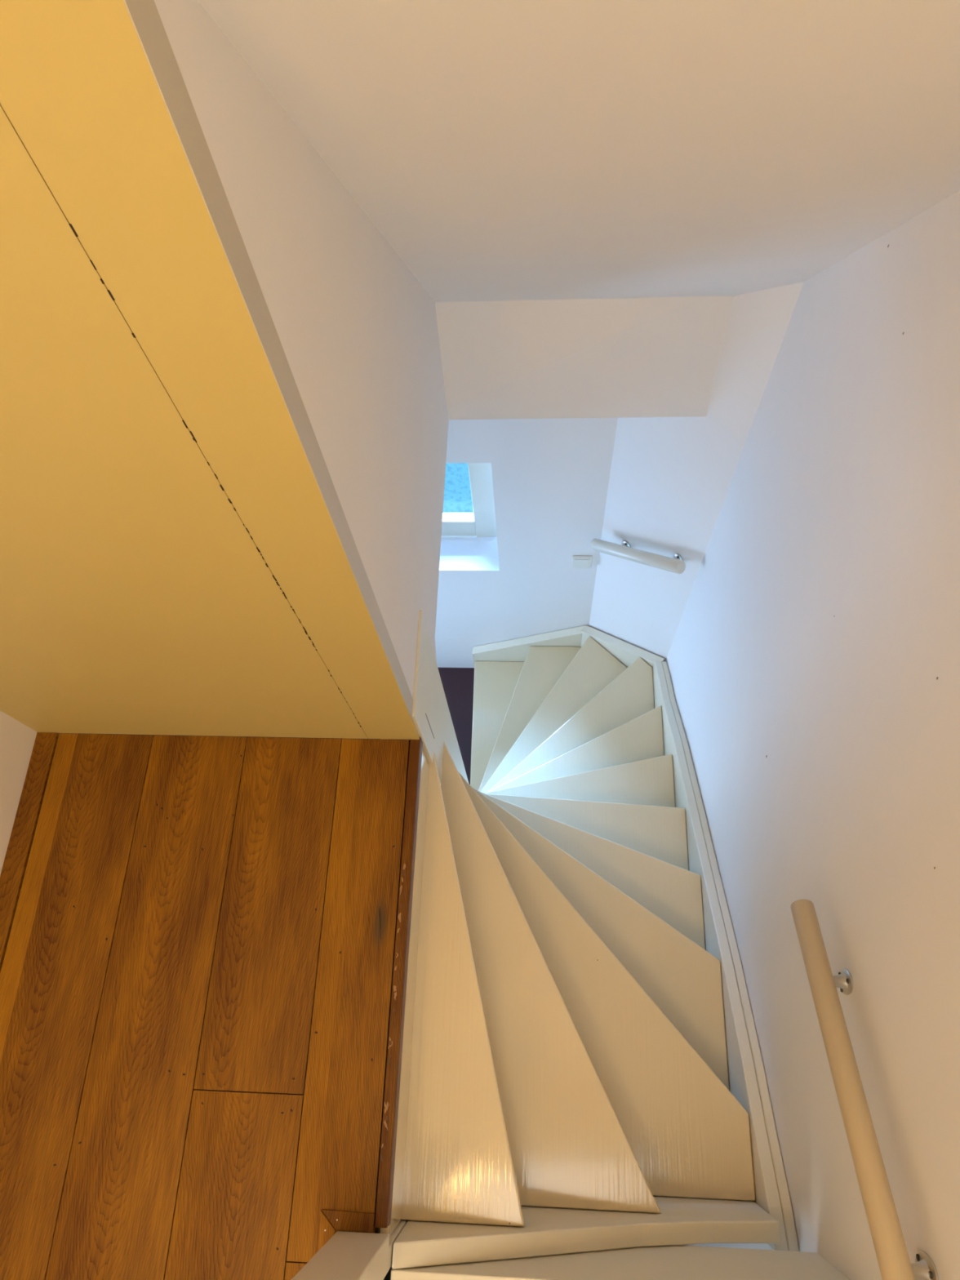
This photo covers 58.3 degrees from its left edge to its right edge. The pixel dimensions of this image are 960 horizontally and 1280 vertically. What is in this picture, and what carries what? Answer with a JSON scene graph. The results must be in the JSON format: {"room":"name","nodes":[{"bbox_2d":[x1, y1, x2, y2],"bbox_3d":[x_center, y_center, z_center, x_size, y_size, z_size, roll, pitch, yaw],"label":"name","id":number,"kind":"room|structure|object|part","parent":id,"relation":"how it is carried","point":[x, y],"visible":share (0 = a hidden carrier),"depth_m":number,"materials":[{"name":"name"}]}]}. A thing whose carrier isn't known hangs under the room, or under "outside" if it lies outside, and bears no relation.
{"room":"staircase","nodes":[
{"label":"staircase","id":0,"kind":"room"},
{"bbox_2d":[0,710,36,875],"bbox_3d":[-1.090,0.856,0.179,0.120,2.400,2.700,1,66,4],"label":"wall","id":1,"kind":"structure","parent":0,"point":[17,740],"depth_m":1.69,"materials":[{"name":"white paint"}]},
{"bbox_2d":[0,732,58,973],"bbox_3d":[-0.942,1.389,1.257,0.043,0.024,2.613,1,66,4],"label":"trim","id":2,"kind":"structure","parent":1,"relation":"attached to","point":[15,861],"depth_m":1.69,"materials":[{"name":"brown wood"}]},
{"bbox_2d":[0,733,410,1279],"bbox_3d":[-0.171,1.446,1.356,1.570,0.330,2.645,1,66,4],"label":"floor","id":3,"kind":"structure","parent":0,"point":[197,973],"depth_m":1.55,"materials":[{"name":"brown wood"}]},
{"bbox_2d":[291,1219,408,1279],"bbox_3d":[-0.206,0.868,1.123,0.087,1.470,0.054,1,66,4],"label":"post","id":4,"kind":"object","parent":3,"relation":"on","point":[346,1255],"visible":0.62,"depth_m":1.26,"materials":[{"name":"white wood"}]},
{"bbox_2d":[316,1209,335,1252],"bbox_3d":[-0.248,0.968,1.396,0.026,0.014,0.072,1,66,4],"label":"trim","id":5,"kind":"structure","parent":4,"relation":"attached to","point":[326,1230],"depth_m":1.39,"materials":[{"name":"brown wood"}]},
{"bbox_2d":[321,1208,375,1231],"bbox_3d":[-0.216,0.946,1.404,0.088,0.014,0.026,1,66,4],"label":"trim","id":6,"kind":"structure","parent":4,"relation":"attached to","point":[340,1220],"depth_m":1.40,"materials":[{"name":"brown wood"}]},
{"bbox_2d":[0,0,419,739],"bbox_3d":[-0.585,-0.310,0.668,0.796,2.400,0.039,1,66,4],"label":"wall panel","id":7,"kind":"object","parent":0,"point":[180,555],"visible":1,"depth_m":0.86,"materials":[{"name":"beige paint"}]},
{"bbox_2d":[154,0,448,697],"bbox_3d":[-0.217,-0.359,0.777,0.076,2.600,1.670,1,66,4],"label":"wall","id":8,"kind":"structure","parent":0,"point":[357,331],"depth_m":1.03,"materials":[{"name":"white paint"}]},
{"bbox_2d":[374,737,422,1227],"bbox_3d":[-0.144,0.576,1.583,0.020,0.041,0.843,1,66,4],"label":"trim","id":9,"kind":"structure","parent":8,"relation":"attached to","point":[391,1101],"depth_m":1.54,"materials":[{"name":"brown wood"}]},
{"bbox_2d":[391,667,474,1270],"bbox_3d":[-1.000,1.989,3.808,3.740,0.080,4.580,1,66,4],"label":"floor","id":10,"kind":"structure","parent":0,"point":[457,682],"depth_m":4.45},
{"bbox_2d":[379,609,799,1269],"bbox_3d":[0.290,0.570,2.859,0.869,2.660,2.098,1,66,4],"label":"staircase","id":11,"kind":"structure","parent":10,"relation":"on","point":[582,1068],"depth_m":1.96,"materials":[{"name":"white wood"}]},
{"bbox_2d":[390,1244,850,1279],"bbox_3d":[0.242,1.195,1.467,0.767,0.303,0.226,1,66,4],"label":"stair tread","id":12,"kind":"object","parent":11,"relation":"attached to","point":[674,1262],"depth_m":1.47,"materials":[{"name":"white paint"}]},
{"bbox_3d":[0.723,0.827,3.037,0.022,2.074,1.805,1,66,4],"label":"string moulding","id":13,"kind":"part","parent":11,"relation":"part of","materials":[{"name":"white wood"}]},
{"bbox_2d":[435,417,617,667],"bbox_3d":[-1.089,-0.508,3.494,3.350,2.535,0.280,1,66,4],"label":"wall","id":14,"kind":"structure","parent":0,"point":[550,477],"depth_m":3.31,"materials":[{"name":"white paint"}]},
{"bbox_2d":[441,462,496,536],"bbox_3d":[-0.147,-0.440,3.628,0.454,1.496,0.011,1,66,4],"label":"window","id":15,"kind":"structure","parent":14,"relation":"in","point":[483,524],"depth_m":3.44,"materials":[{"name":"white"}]},
{"bbox_2d":[571,555,592,568],"bbox_3d":[0.407,-0.308,3.434,0.080,0.080,0.021,1,66,4],"label":"light switch","id":16,"kind":"object","parent":14,"relation":"attached to","point":[578,562],"visible":1,"depth_m":3.42,"materials":[{"name":"white plastic"}]},
{"bbox_2d":[197,0,959,302],"bbox_3d":[0.226,-0.478,0.566,0.836,2.469,1.770,1,66,4],"label":"ceiling","id":17,"kind":"structure","parent":0,"point":[502,150],"depth_m":0.84,"materials":[{"name":"white paint"}]},
{"bbox_2d":[435,296,733,419],"bbox_3d":[0.280,-0.791,2.115,0.860,0.584,0.380,1,66,4],"label":"wall","id":18,"kind":"structure","parent":0,"point":[658,357],"depth_m":2.06,"materials":[{"name":"white paint"}]},
{"bbox_2d":[588,281,804,661],"bbox_3d":[0.721,-0.431,3.019,0.294,3.135,0.582,-43,70,-15],"label":"wall","id":19,"kind":"structure","parent":0,"point":[670,478],"depth_m":2.67,"materials":[{"name":"white paint"}]},
{"bbox_2d":[589,538,685,573],"bbox_3d":[0.559,-0.311,3.019,0.384,0.302,0.088,42,75,19],"label":"handrail","id":20,"kind":"object","parent":19,"relation":"attached to","point":[676,564],"visible":1,"depth_m":2.97,"materials":[{"name":"white paint"}]},
{"bbox_2d":[666,191,959,1279],"bbox_3d":[0.672,1.188,1.257,0.120,5.035,4.100,1,66,4],"label":"wall","id":21,"kind":"structure","parent":0,"point":[813,659],"depth_m":1.48,"materials":[{"name":"white paint"}]},
{"bbox_2d":[790,899,937,1279],"bbox_3d":[0.569,0.818,1.152,0.080,0.500,0.960,1,66,4],"label":"handrail","id":22,"kind":"object","parent":21,"relation":"attached to","point":[889,1243],"visible":1,"depth_m":1.27,"materials":[{"name":"beige paint"}]}
]}

